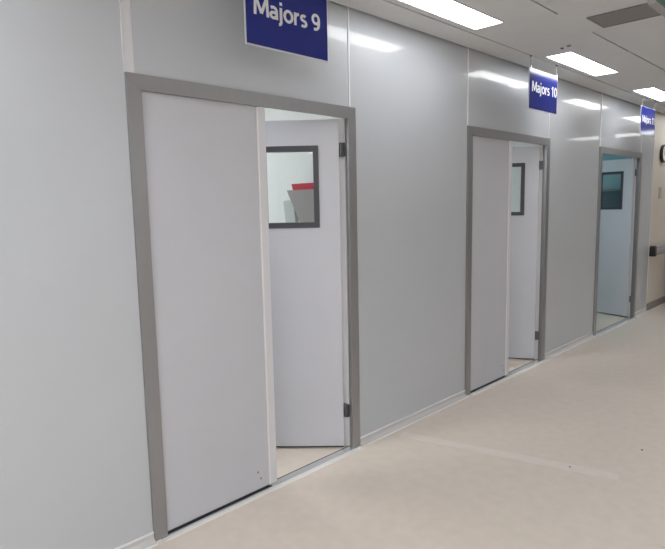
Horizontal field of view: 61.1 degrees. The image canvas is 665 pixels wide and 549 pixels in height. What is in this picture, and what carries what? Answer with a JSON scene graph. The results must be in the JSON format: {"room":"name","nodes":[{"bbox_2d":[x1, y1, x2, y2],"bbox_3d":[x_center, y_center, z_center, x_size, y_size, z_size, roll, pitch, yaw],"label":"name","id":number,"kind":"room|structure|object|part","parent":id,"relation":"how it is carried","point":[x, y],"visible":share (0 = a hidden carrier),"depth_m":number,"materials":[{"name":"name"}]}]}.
{"room":"hospital corridor","nodes":[
{"label":"hospital corridor","id":0,"kind":"room"},
{"bbox_2d":[258,107,336,222],"bbox_3d":[-0.527,-0.435,5.324,3.215,2.785,0.060,6,10,45],"label":"wall","id":1,"kind":"structure","parent":0,"point":[285,169],"depth_m":5.12,"materials":[{"name":"paint"}]},
{"bbox_2d":[283,201,298,222],"bbox_3d":[-0.372,-0.536,5.071,0.135,0.249,0.063,6,10,45],"label":"pocket","id":2,"kind":"object","parent":1,"relation":"attached to","point":[290,214],"visible":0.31,"depth_m":5.05,"materials":[{"name":"plastic"}]},
{"bbox_2d":[287,189,313,221],"bbox_3d":[-0.212,-0.585,4.829,0.345,0.279,0.168,6,10,45],"label":"pocket","id":3,"kind":"object","parent":1,"relation":"attached to","point":[302,201],"visible":0.44,"depth_m":4.84,"materials":[{"name":"grey plastic"}]},
{"bbox_2d":[291,183,313,189],"bbox_3d":[-0.205,-0.621,4.840,0.315,0.320,0.106,6,10,45],"label":"folder","id":4,"kind":"object","parent":3,"relation":"in","point":[301,186],"visible":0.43,"depth_m":4.81,"materials":[{"name":"red plastic"}]},
{"bbox_2d":[0,0,664,548],"bbox_3d":[1.008,-0.450,4.523,0.085,2.950,19.500,6,10,45],"label":"wall","id":5,"kind":"structure","parent":0,"point":[74,461],"depth_m":2.67,"materials":[{"name":"paint"}]},
{"bbox_2d":[119,0,134,72],"bbox_3d":[-0.901,-1.189,2.447,0.009,0.605,0.051,6,10,45],"label":"trim","id":6,"kind":"structure","parent":5,"relation":"attached to","point":[124,5],"depth_m":2.46,"materials":[{"name":"white"}]},
{"bbox_2d":[115,531,157,548],"bbox_3d":[-3.321,1.627,0.266,0.044,0.050,7.000,6,10,45],"label":"baseboard","id":7,"kind":"structure","parent":5,"relation":"attached to","point":[147,541],"depth_m":2.69,"materials":[{"name":"grey plastic"}]},
{"bbox_2d":[124,72,361,541],"bbox_3d":[-0.535,0.112,3.295,0.574,2.200,1.487,6,10,45],"label":"door","id":8,"kind":"structure","parent":5,"relation":"in","point":[249,324],"depth_m":2.98,"materials":[{"name":"laminate"}]},
{"bbox_2d":[347,7,349,106],"bbox_3d":[0.099,-1.333,3.447,0.005,0.605,0.012,6,10,45],"label":"trim","id":9,"kind":"structure","parent":5,"relation":"attached to","point":[347,7],"depth_m":3.45,"materials":[{"name":"white plastic"}]},
{"bbox_2d":[360,390,468,446],"bbox_3d":[0.655,1.055,4.230,0.044,0.050,1.313,6,10,45],"label":"baseboard","id":10,"kind":"structure","parent":5,"relation":"attached to","point":[369,438],"depth_m":4.16,"materials":[{"name":"grey plastic"}]},
{"bbox_2d":[467,47,468,125],"bbox_3d":[1.057,-1.471,4.402,0.005,0.605,0.016,6,10,45],"label":"trim","id":11,"kind":"structure","parent":5,"relation":"attached to","point":[467,47],"depth_m":4.39,"materials":[{"name":"white plastic"}]},
{"bbox_2d":[465,126,550,395],"bbox_3d":[1.410,-0.175,5.289,0.651,2.200,1.487,6,10,45],"label":"door","id":12,"kind":"structure","parent":5,"relation":"in","point":[506,250],"depth_m":5.02,"materials":[{"name":"laminate"}]},
{"bbox_2d":[548,113,549,137],"bbox_3d":[2.090,-1.620,5.432,0.005,0.605,0.015,6,10,45],"label":"trim","id":13,"kind":"structure","parent":5,"relation":"attached to","point":[549,113],"depth_m":5.45,"materials":[{"name":"white plastic"}]},
{"bbox_2d":[545,332,595,359],"bbox_3d":[2.629,0.771,6.198,0.044,0.050,1.316,6,10,45],"label":"baseboard","id":14,"kind":"structure","parent":5,"relation":"attached to","point":[563,348],"depth_m":6.16,"materials":[{"name":"grey plastic"}]},
{"bbox_2d":[599,93,602,145],"bbox_3d":[3.038,-1.756,6.377,0.005,0.605,0.026,6,10,45],"label":"trim","id":15,"kind":"structure","parent":5,"relation":"attached to","point":[601,93],"depth_m":6.37,"materials":[{"name":"white plastic"}]},
{"bbox_2d":[592,146,641,335],"bbox_3d":[3.329,-0.469,7.348,0.860,2.200,1.536,6,10,45],"label":"door","id":16,"kind":"structure","parent":5,"relation":"in","point":[617,228],"depth_m":7.62,"materials":[{"name":"laminate"}]},
{"bbox_2d":[635,296,664,316],"bbox_3d":[6.046,0.253,9.601,0.044,0.105,5.410,6,10,45],"label":"baseboard","id":17,"kind":"structure","parent":5,"relation":"attached to","point":[659,301],"depth_m":8.21,"materials":[{"name":"grey plastic"}]},
{"bbox_2d":[646,112,655,304],"bbox_3d":[4.472,-0.891,7.918,0.005,2.757,0.012,6,10,45],"label":"trim","id":18,"kind":"structure","parent":5,"relation":"attached to","point":[655,112],"depth_m":7.90,"materials":[{"name":"white plastic"}]},
{"bbox_2d":[649,244,664,256],"bbox_3d":[5.878,-0.523,9.323,0.082,0.150,3.880,6,10,45],"label":"handrail","id":19,"kind":"object","parent":5,"relation":"attached to","point":[660,249],"visible":1,"depth_m":7.99,"materials":[{"name":"silver metal"}]},
{"bbox_3d":[5.915,-0.529,9.342,0.048,0.125,3.800,6,10,45],"label":"rail","id":20,"kind":"part","parent":19,"relation":"part of","materials":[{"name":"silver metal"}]},
{"bbox_2d":[659,187,661,197],"bbox_3d":[4.737,-1.181,8.151,0.012,0.160,0.100,6,10,45],"label":"wall plate","id":21,"kind":"object","parent":5,"relation":"attached to","point":[660,188],"visible":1,"depth_m":8.14,"materials":[{"name":"white plastic"}]},
{"bbox_2d":[660,145,664,162],"bbox_3d":[4.751,-1.733,8.086,0.042,0.254,0.254,6,10,45],"label":"wall clock","id":22,"kind":"object","parent":5,"relation":"attached to","point":[662,149],"visible":1,"depth_m":8.02,"materials":[{"name":"black plastic"}]},
{"bbox_2d":[150,303,664,548],"bbox_3d":[2.452,1.208,3.314,10.700,0.101,19.700,6,10,45],"label":"floor","id":23,"kind":"structure","parent":0,"point":[598,402],"depth_m":3.34,"materials":[{"name":"beige plastic"}]},
{"bbox_2d":[329,0,664,113],"bbox_3d":[3.571,-1.498,1.800,7.184,0.030,19.500,6,10,45],"label":"ceiling","id":24,"kind":"structure","parent":0,"point":[539,29],"depth_m":4.08,"materials":[{"name":"white paint"}]},
{"bbox_2d":[243,0,327,62],"bbox_3d":[-0.220,-1.323,2.799,0.016,0.437,0.545,6,10,45],"label":"hanging sign","id":25,"kind":"object","parent":24,"relation":"hanging from","point":[294,27],"visible":1,"depth_m":2.81,"materials":[{"name":"blue acrylic"},{"name":"white lettering"},{"name":"grey wire"}]},
{"bbox_2d":[398,0,503,29],"bbox_3d":[0.703,-1.660,3.458,0.222,0.063,1.020,6,10,45],"label":"ceiling light","id":26,"kind":"object","parent":24,"relation":"attached to","point":[457,12],"visible":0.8,"depth_m":3.54,"materials":[{"name":"white plastic"}]},
{"bbox_2d":[528,55,557,114],"bbox_3d":[1.800,-1.613,4.812,0.016,0.437,0.545,6,10,45],"label":"hanging sign","id":27,"kind":"object","parent":24,"relation":"hanging from","point":[542,86],"visible":0.98,"depth_m":4.80,"materials":[{"name":"blue plastic"}]},
{"bbox_2d":[546,51,618,75],"bbox_3d":[2.221,-1.879,4.972,0.222,0.063,1.090,6,10,45],"label":"ceiling light","id":28,"kind":"object","parent":24,"relation":"attached to","point":[572,59],"visible":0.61,"depth_m":4.93,"materials":[{"name":"white plastic"}]},
{"bbox_2d":[586,3,660,27],"bbox_3d":[1.971,-1.669,3.584,0.580,0.008,0.305,6,10,45],"label":"ceiling vent","id":29,"kind":"object","parent":24,"relation":"in","point":[642,11],"visible":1,"depth_m":3.65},
{"bbox_2d":[640,97,655,136],"bbox_3d":[3.816,-1.903,6.821,0.016,0.437,0.545,6,10,45],"label":"hanging sign","id":30,"kind":"object","parent":24,"relation":"hanging from","point":[647,115],"visible":0.99,"depth_m":6.81,"materials":[{"name":"blue plastic"}]},
{"bbox_2d":[632,87,664,100],"bbox_3d":[3.736,-2.096,6.482,0.222,0.063,1.030,6,10,45],"label":"ceiling light","id":31,"kind":"object","parent":24,"relation":"attached to","point":[655,93],"visible":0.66,"depth_m":6.40,"materials":[{"name":"white plastic"}]},
{"bbox_2d":[648,0,664,16],"bbox_3d":[1.813,-1.503,3.047,0.034,0.202,0.545,6,10,45],"label":"exit sign","id":32,"kind":"object","parent":24,"relation":"hanging from","point":[658,5],"visible":1,"depth_m":2.92,"materials":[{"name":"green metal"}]},
{"bbox_2d":[511,141,536,211],"bbox_3d":[1.446,-0.719,7.291,3.215,2.785,0.060,6,10,45],"label":"wall","id":33,"kind":"structure","parent":0,"point":[516,171],"depth_m":6.52,"materials":[{"name":"paint"}]},
{"bbox_2d":[602,153,631,188],"bbox_3d":[3.418,-1.002,9.258,3.215,2.785,0.060,6,10,45],"label":"wall","id":34,"kind":"structure","parent":0,"point":[613,181],"depth_m":8.39,"materials":[{"name":"teal paint"}]},
{"bbox_2d":[602,189,619,206],"bbox_3d":[4.160,-1.099,8.354,0.520,0.330,0.145,6,10,45],"label":"wall monitor","id":35,"kind":"object","parent":34,"relation":"attached to","point":[610,197],"visible":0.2,"depth_m":8.30,"materials":[{"name":"teal glass"}]},
{"bbox_3d":[4.141,-1.096,8.335,0.520,0.330,0.080,6,10,45],"label":"casing","id":36,"kind":"part","parent":35,"relation":"part of","materials":[{"name":"grey plastic"}]}
]}

